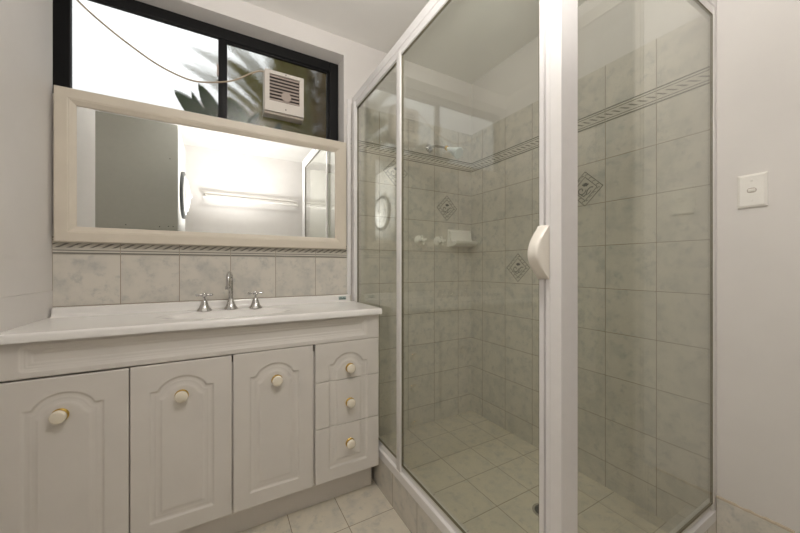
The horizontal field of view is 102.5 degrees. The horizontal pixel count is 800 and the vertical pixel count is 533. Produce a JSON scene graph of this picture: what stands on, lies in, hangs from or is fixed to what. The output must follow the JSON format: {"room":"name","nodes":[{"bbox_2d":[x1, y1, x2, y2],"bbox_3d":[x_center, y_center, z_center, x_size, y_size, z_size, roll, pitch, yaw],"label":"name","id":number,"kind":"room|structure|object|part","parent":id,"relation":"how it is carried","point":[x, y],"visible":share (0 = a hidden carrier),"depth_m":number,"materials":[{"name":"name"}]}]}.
{"room":"bathroom","nodes":[
{"label":"bathroom","id":0,"kind":"room"},
{"bbox_2d":[0,0,52,382],"bbox_3d":[-1.404,-0.120,0.920,0.414,2.370,0.526,0,0,-29],"label":"wall","id":1,"kind":"structure","parent":0,"point":[26,26],"depth_m":1.07,"materials":[{"name":"paint"}]},
{"bbox_2d":[52,0,470,435],"bbox_3d":[-0.594,-0.120,1.760,2.648,2.370,0.150,0,0,-29],"label":"wall","id":2,"kind":"structure","parent":0,"point":[437,280],"depth_m":1.95,"materials":[{"name":"tile"}]},
{"bbox_2d":[53,0,337,140],"bbox_3d":[-0.903,-0.940,1.625,1.218,0.530,0.030,0,0,-29],"label":"window","id":3,"kind":"structure","parent":2,"relation":"in","point":[87,56],"depth_m":1.54,"materials":[{"name":"clear glass"}]},
{"bbox_3d":[-1.154,-0.930,1.492,0.550,0.450,0.004,0,0,-29],"label":"pane","id":4,"kind":"part","parent":3,"relation":"part of","materials":[{"name":"clear glass"}]},
{"bbox_2d":[76,0,303,123],"bbox_3d":[-0.978,-1.007,1.556,0.995,0.400,0.074,0,0,-29],"label":"exhaust fan","id":5,"kind":"object","parent":3,"relation":"attached to","point":[283,94],"depth_m":1.71,"materials":[{"name":"white plastic"}]},
{"bbox_3d":[-1.060,-1.048,1.501,0.800,0.319,0.018,0,0,-28],"label":"power cord","id":6,"kind":"part","parent":5,"relation":"part of","materials":[{"name":"white plastic"}]},
{"bbox_2d":[270,74,298,105],"bbox_3d":[-0.622,-0.945,1.729,0.156,0.141,0.002,0,0,-29],"label":"grille","id":7,"kind":"object","parent":5,"relation":"attached to","point":[284,88],"depth_m":1.72,"materials":[{"name":"white plastic"}]},
{"bbox_3d":[-0.656,-0.930,1.774,0.535,0.450,0.004,0,0,-29],"label":"pane","id":8,"kind":"part","parent":3,"relation":"part of","materials":[{"name":"clear glass"}]},
{"bbox_3d":[-0.653,-0.932,1.772,0.529,0.435,0.018,0,0,-29],"label":"sash frame","id":9,"kind":"part","parent":3,"relation":"part of","materials":[{"name":"black metal"}]},
{"bbox_2d":[52,236,346,257],"bbox_3d":[-0.826,-0.084,1.544,1.207,0.070,0.005,0,0,-29],"label":"trim","id":10,"kind":"structure","parent":2,"relation":"attached to","point":[57,247],"depth_m":1.46,"materials":[{"name":"beige tile"}]},
{"bbox_2d":[54,85,345,249],"bbox_3d":[-0.820,-0.397,1.526,1.177,0.601,0.024,0,0,-29],"label":"wall mirror","id":11,"kind":"object","parent":2,"relation":"attached to","point":[126,171],"visible":1,"depth_m":1.44,"materials":[{"name":"beige wood"}]},
{"bbox_2d":[347,99,350,294],"bbox_3d":[-0.293,-0.395,1.836,0.021,1.120,0.012,0,0,-29],"label":"trim","id":12,"kind":"structure","parent":2,"relation":"attached to","point":[348,100],"depth_m":1.83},
{"bbox_2d":[383,158,407,185],"bbox_3d":[-0.027,-0.585,1.991,0.176,0.176,0.002,0,0,-29],"label":"tile","id":13,"kind":"structure","parent":2,"relation":"attached to","point":[390,170],"depth_m":1.98,"materials":[{"name":"tile"}]},
{"bbox_2d":[359,140,470,172],"bbox_3d":[0.105,-0.704,2.067,0.928,0.067,0.005,0,0,-29],"label":"trim","id":14,"kind":"structure","parent":2,"relation":"attached to","point":[365,147],"depth_m":2.06,"materials":[{"name":"beige tile"}]},
{"bbox_2d":[414,235,426,245],"bbox_3d":[0.136,-0.167,2.049,0.068,0.068,0.061,0,0,-29],"label":"tap","id":15,"kind":"object","parent":2,"relation":"attached to","point":[419,240],"visible":1,"depth_m":2.05,"materials":[{"name":"white metal"}]},
{"bbox_3d":[0.143,-0.167,2.036,0.061,0.061,0.031,0,0,-29],"label":"cross handle","id":16,"kind":"part","parent":15,"relation":"part of","materials":[{"name":"white metal"}]},
{"bbox_2d":[371,436,470,532],"bbox_3d":[0.082,0.991,1.308,0.085,0.148,1.300,0,0,-29],"label":"trim","id":17,"kind":"structure","parent":2,"relation":"attached to","point":[415,518],"depth_m":1.34,"materials":[{"name":"tile"}]},
{"bbox_2d":[351,0,716,532],"bbox_3d":[0.418,-0.028,1.497,0.941,1.887,1.300,0,0,-29],"label":"frame","id":18,"kind":"object","parent":17,"relation":"on","point":[552,253],"visible":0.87,"depth_m":0.76,"materials":[{"name":"white metal"}]},
{"bbox_3d":[0.050,-0.937,1.307,0.032,0.068,1.270,0,0,-29],"label":"rail","id":19,"kind":"part","parent":18,"relation":"part of","materials":[{"name":"white metal"}]},
{"bbox_3d":[0.050,0.882,1.307,0.032,0.067,1.270,0,0,-29],"label":"rail","id":20,"kind":"part","parent":18,"relation":"part of","materials":[{"name":"white metal"}]},
{"bbox_3d":[0.323,-0.034,0.750,0.044,0.127,0.030,0,0,-29],"label":"handle","id":21,"kind":"part","parent":18,"relation":"part of","materials":[{"name":"beige plastic"}]},
{"bbox_3d":[0.382,-0.028,0.747,0.062,1.887,0.028,0,0,-29],"label":"corner post","id":22,"kind":"part","parent":18,"relation":"part of","materials":[{"name":"white metal"}]},
{"bbox_3d":[0.758,0.882,0.961,0.868,0.067,0.032,0,0,-29],"label":"rail","id":23,"kind":"part","parent":18,"relation":"part of","materials":[{"name":"white metal"}]},
{"bbox_3d":[0.758,-0.937,0.961,0.868,0.068,0.032,0,0,-29],"label":"rail","id":24,"kind":"part","parent":18,"relation":"part of","materials":[{"name":"white metal"}]},
{"bbox_2d":[434,236,445,246],"bbox_3d":[0.266,-0.167,2.122,0.068,0.068,0.061,0,0,-29],"label":"tap","id":25,"kind":"object","parent":2,"relation":"attached to","point":[438,241],"visible":1,"depth_m":2.12,"materials":[{"name":"white metal"}]},
{"bbox_3d":[0.274,-0.167,2.109,0.061,0.061,0.031,0,0,-29],"label":"cross handle","id":26,"kind":"part","parent":25,"relation":"part of","materials":[{"name":"white plastic"}]},
{"bbox_2d":[426,144,462,158],"bbox_3d":[0.276,-0.721,1.994,0.067,0.167,0.297,0,0,-32],"label":"rose","id":27,"kind":"object","parent":2,"relation":"attached to","point":[457,152],"visible":1,"depth_m":1.91,"materials":[{"name":"silver metal"}]},
{"bbox_3d":[0.239,-0.750,2.030,0.015,0.068,0.180,0,0,-29],"label":"arm","id":28,"kind":"part","parent":27,"relation":"part of","materials":[{"name":"silver metal"}]},
{"bbox_2d":[437,196,456,220],"bbox_3d":[0.319,-0.397,2.186,0.176,0.176,0.002,0,0,-29],"label":"tile","id":29,"kind":"structure","parent":2,"relation":"attached to","point":[446,207],"depth_m":2.18,"materials":[{"name":"tile"}]},
{"bbox_2d":[447,229,477,247],"bbox_3d":[0.433,-0.194,2.197,0.204,0.118,0.094,0,0,-29],"label":"soap dish","id":30,"kind":"object","parent":2,"relation":"attached to","point":[455,238],"visible":1,"depth_m":2.19,"materials":[{"name":"white ceramic"}]},
{"bbox_2d":[242,0,586,83],"bbox_3d":[0.555,-1.355,0.972,3.880,0.100,2.650,0,0,-29],"label":"ceiling","id":31,"kind":"structure","parent":0,"point":[470,38],"depth_m":1.75,"materials":[{"name":"paint"}]},
{"bbox_2d":[238,410,665,532],"bbox_3d":[0.567,1.096,0.950,3.880,0.138,2.600,0,0,-29],"label":"floor","id":32,"kind":"structure","parent":0,"point":[486,475],"depth_m":1.45,"materials":[{"name":"tile"}]},
{"bbox_2d":[0,314,378,532],"bbox_3d":[-0.718,0.643,1.366,1.218,0.844,0.406,0,0,-29],"label":"vanity cabinet","id":33,"kind":"object","parent":32,"relation":"on","point":[230,429],"visible":1,"depth_m":1.14,"materials":[{"name":"white laminate"}]},
{"bbox_3d":[-1.031,0.455,0.967,0.040,0.040,0.017,0,0,-29],"label":"knob","id":34,"kind":"part","parent":33,"relation":"part of","materials":[{"name":"beige ceramic"}]},
{"bbox_3d":[-1.034,0.636,0.995,0.302,0.596,0.018,0,0,-29],"label":"door","id":35,"kind":"part","parent":33,"relation":"part of","materials":[{"name":"white laminate"}]},
{"bbox_3d":[-0.769,0.635,1.144,0.298,0.598,0.018,0,0,-29],"label":"door","id":36,"kind":"part","parent":33,"relation":"part of","materials":[{"name":"white laminate"}]},
{"bbox_3d":[-0.762,0.455,1.118,0.040,0.040,0.017,0,0,-29],"label":"knob","id":37,"kind":"part","parent":33,"relation":"part of","materials":[{"name":"beige ceramic"}]},
{"bbox_2d":[0,294,381,344],"bbox_3d":[-0.716,0.229,1.371,1.225,0.142,0.402,0,0,-29],"label":"countertop","id":38,"kind":"structure","parent":33,"relation":"on","point":[75,322],"depth_m":1.27,"materials":[{"name":"white laminate"}]},
{"bbox_2d":[195,293,212,311],"bbox_3d":[-0.855,0.155,1.403,0.061,0.080,0.061,0,0,-5],"label":"tap","id":39,"kind":"object","parent":38,"relation":"on","point":[204,306],"visible":1,"depth_m":1.39,"materials":[{"name":"silver metal"}]},
{"bbox_3d":[-0.855,0.124,1.403,0.052,0.012,0.052,0,0,9],"label":"cross handle","id":40,"kind":"part","parent":39,"relation":"part of","materials":[{"name":"silver metal"}]},
{"bbox_2d":[223,271,237,309],"bbox_3d":[-0.758,0.108,1.441,0.061,0.173,0.115,0,0,-29],"label":"spout","id":41,"kind":"object","parent":38,"relation":"on","point":[230,305],"visible":1,"depth_m":1.45,"materials":[{"name":"silver metal"}]},
{"bbox_2d":[247,291,262,308],"bbox_3d":[-0.674,0.155,1.498,0.061,0.080,0.061,0,0,-5],"label":"tap","id":42,"kind":"object","parent":38,"relation":"on","point":[255,304],"visible":1,"depth_m":1.48,"materials":[{"name":"silver metal"}]},
{"bbox_3d":[-0.674,0.124,1.498,0.052,0.012,0.052,0,0,9],"label":"cross handle","id":43,"kind":"part","parent":42,"relation":"part of","materials":[{"name":"silver metal"}]},
{"bbox_3d":[-0.503,0.634,1.293,0.299,0.600,0.018,0,0,-29],"label":"door","id":44,"kind":"part","parent":33,"relation":"part of","materials":[{"name":"white laminate"}]},
{"bbox_3d":[-0.485,0.455,1.273,0.040,0.040,0.017,0,0,-29],"label":"knob","id":45,"kind":"part","parent":33,"relation":"part of","materials":[{"name":"beige ceramic"}]},
{"bbox_3d":[-0.234,0.817,1.445,0.297,0.234,0.018,0,0,-29],"label":"drawer","id":46,"kind":"part","parent":33,"relation":"part of","materials":[{"name":"white laminate"}]},
{"bbox_3d":[-0.234,0.600,1.445,0.297,0.196,0.018,0,0,-29],"label":"drawer","id":47,"kind":"part","parent":33,"relation":"part of","materials":[{"name":"white laminate"}]},
{"bbox_3d":[-0.234,0.417,1.445,0.297,0.166,0.018,0,0,-29],"label":"drawer","id":48,"kind":"part","parent":33,"relation":"part of","materials":[{"name":"white laminate"}]},
{"bbox_3d":[-0.216,0.789,1.425,0.040,0.040,0.017,0,0,-29],"label":"knob","id":49,"kind":"part","parent":33,"relation":"part of","materials":[{"name":"beige ceramic"}]},
{"bbox_3d":[-0.216,0.608,1.425,0.040,0.040,0.017,0,0,-29],"label":"knob","id":50,"kind":"part","parent":33,"relation":"part of","materials":[{"name":"beige ceramic"}]},
{"bbox_3d":[-0.216,0.454,1.425,0.040,0.040,0.017,0,0,-29],"label":"knob","id":51,"kind":"part","parent":33,"relation":"part of","materials":[{"name":"beige ceramic"}]},
{"bbox_2d":[532,503,538,516],"bbox_3d":[0.603,1.026,1.346,0.090,0.004,0.090,0,0,-29],"label":"floor drain","id":52,"kind":"object","parent":32,"relation":"on","point":[535,507],"visible":0.34,"depth_m":1.36,"materials":[{"name":"silver metal"}]},
{"bbox_2d":[471,0,799,532],"bbox_3d":[1.165,-0.120,1.230,0.100,2.370,2.503,0,0,-29],"label":"wall","id":53,"kind":"structure","parent":0,"point":[644,236],"depth_m":1.30,"materials":[{"name":"tile"}]},
{"bbox_2d":[507,253,529,281],"bbox_3d":[0.711,0.007,1.933,0.002,0.176,0.176,0,0,-29],"label":"tile","id":54,"kind":"structure","parent":53,"relation":"attached to","point":[518,267],"depth_m":1.93,"materials":[{"name":"tile"}]},
{"bbox_2d":[471,66,709,172],"bbox_3d":[0.823,-0.704,1.736,0.005,0.067,1.280,0,0,-29],"label":"trim","id":55,"kind":"structure","parent":53,"relation":"attached to","point":[699,78],"depth_m":1.42,"materials":[{"name":"beige tile"}]},
{"bbox_2d":[578,171,603,206],"bbox_3d":[0.910,-0.381,1.579,0.002,0.176,0.176,0,0,-29],"label":"tile","id":56,"kind":"structure","parent":53,"relation":"attached to","point":[588,186],"depth_m":1.57,"materials":[{"name":"tile"}]},
{"bbox_2d":[654,505,715,532],"bbox_3d":[0.771,0.991,0.999,0.813,0.148,0.085,0,0,-29],"label":"trim","id":57,"kind":"structure","parent":53,"relation":"attached to","point":[687,510],"depth_m":1.15,"materials":[{"name":"tile"}]},
{"bbox_2d":[737,171,767,208],"bbox_3d":[1.185,-0.256,1.080,0.012,0.111,0.070,0,0,-29],"label":"light switch","id":58,"kind":"object","parent":53,"relation":"attached to","point":[752,189],"visible":1,"depth_m":1.08,"materials":[{"name":"white plastic"}]},
{"bbox_2d":[716,498,790,532],"bbox_3d":[1.196,0.949,1.062,0.009,0.232,0.220,0,0,-29],"label":"baseboard","id":59,"kind":"structure","parent":53,"relation":"attached to","point":[730,518],"depth_m":1.11,"materials":[{"name":"tile"}]},
{"bbox_2d":[716,495,794,532],"bbox_3d":[1.187,0.830,1.080,0.012,0.015,0.182,0,0,-29],"label":"trim","id":60,"kind":"structure","parent":53,"relation":"attached to","point":[718,497],"depth_m":1.07,"materials":[{"name":"beige tile"}]}
]}

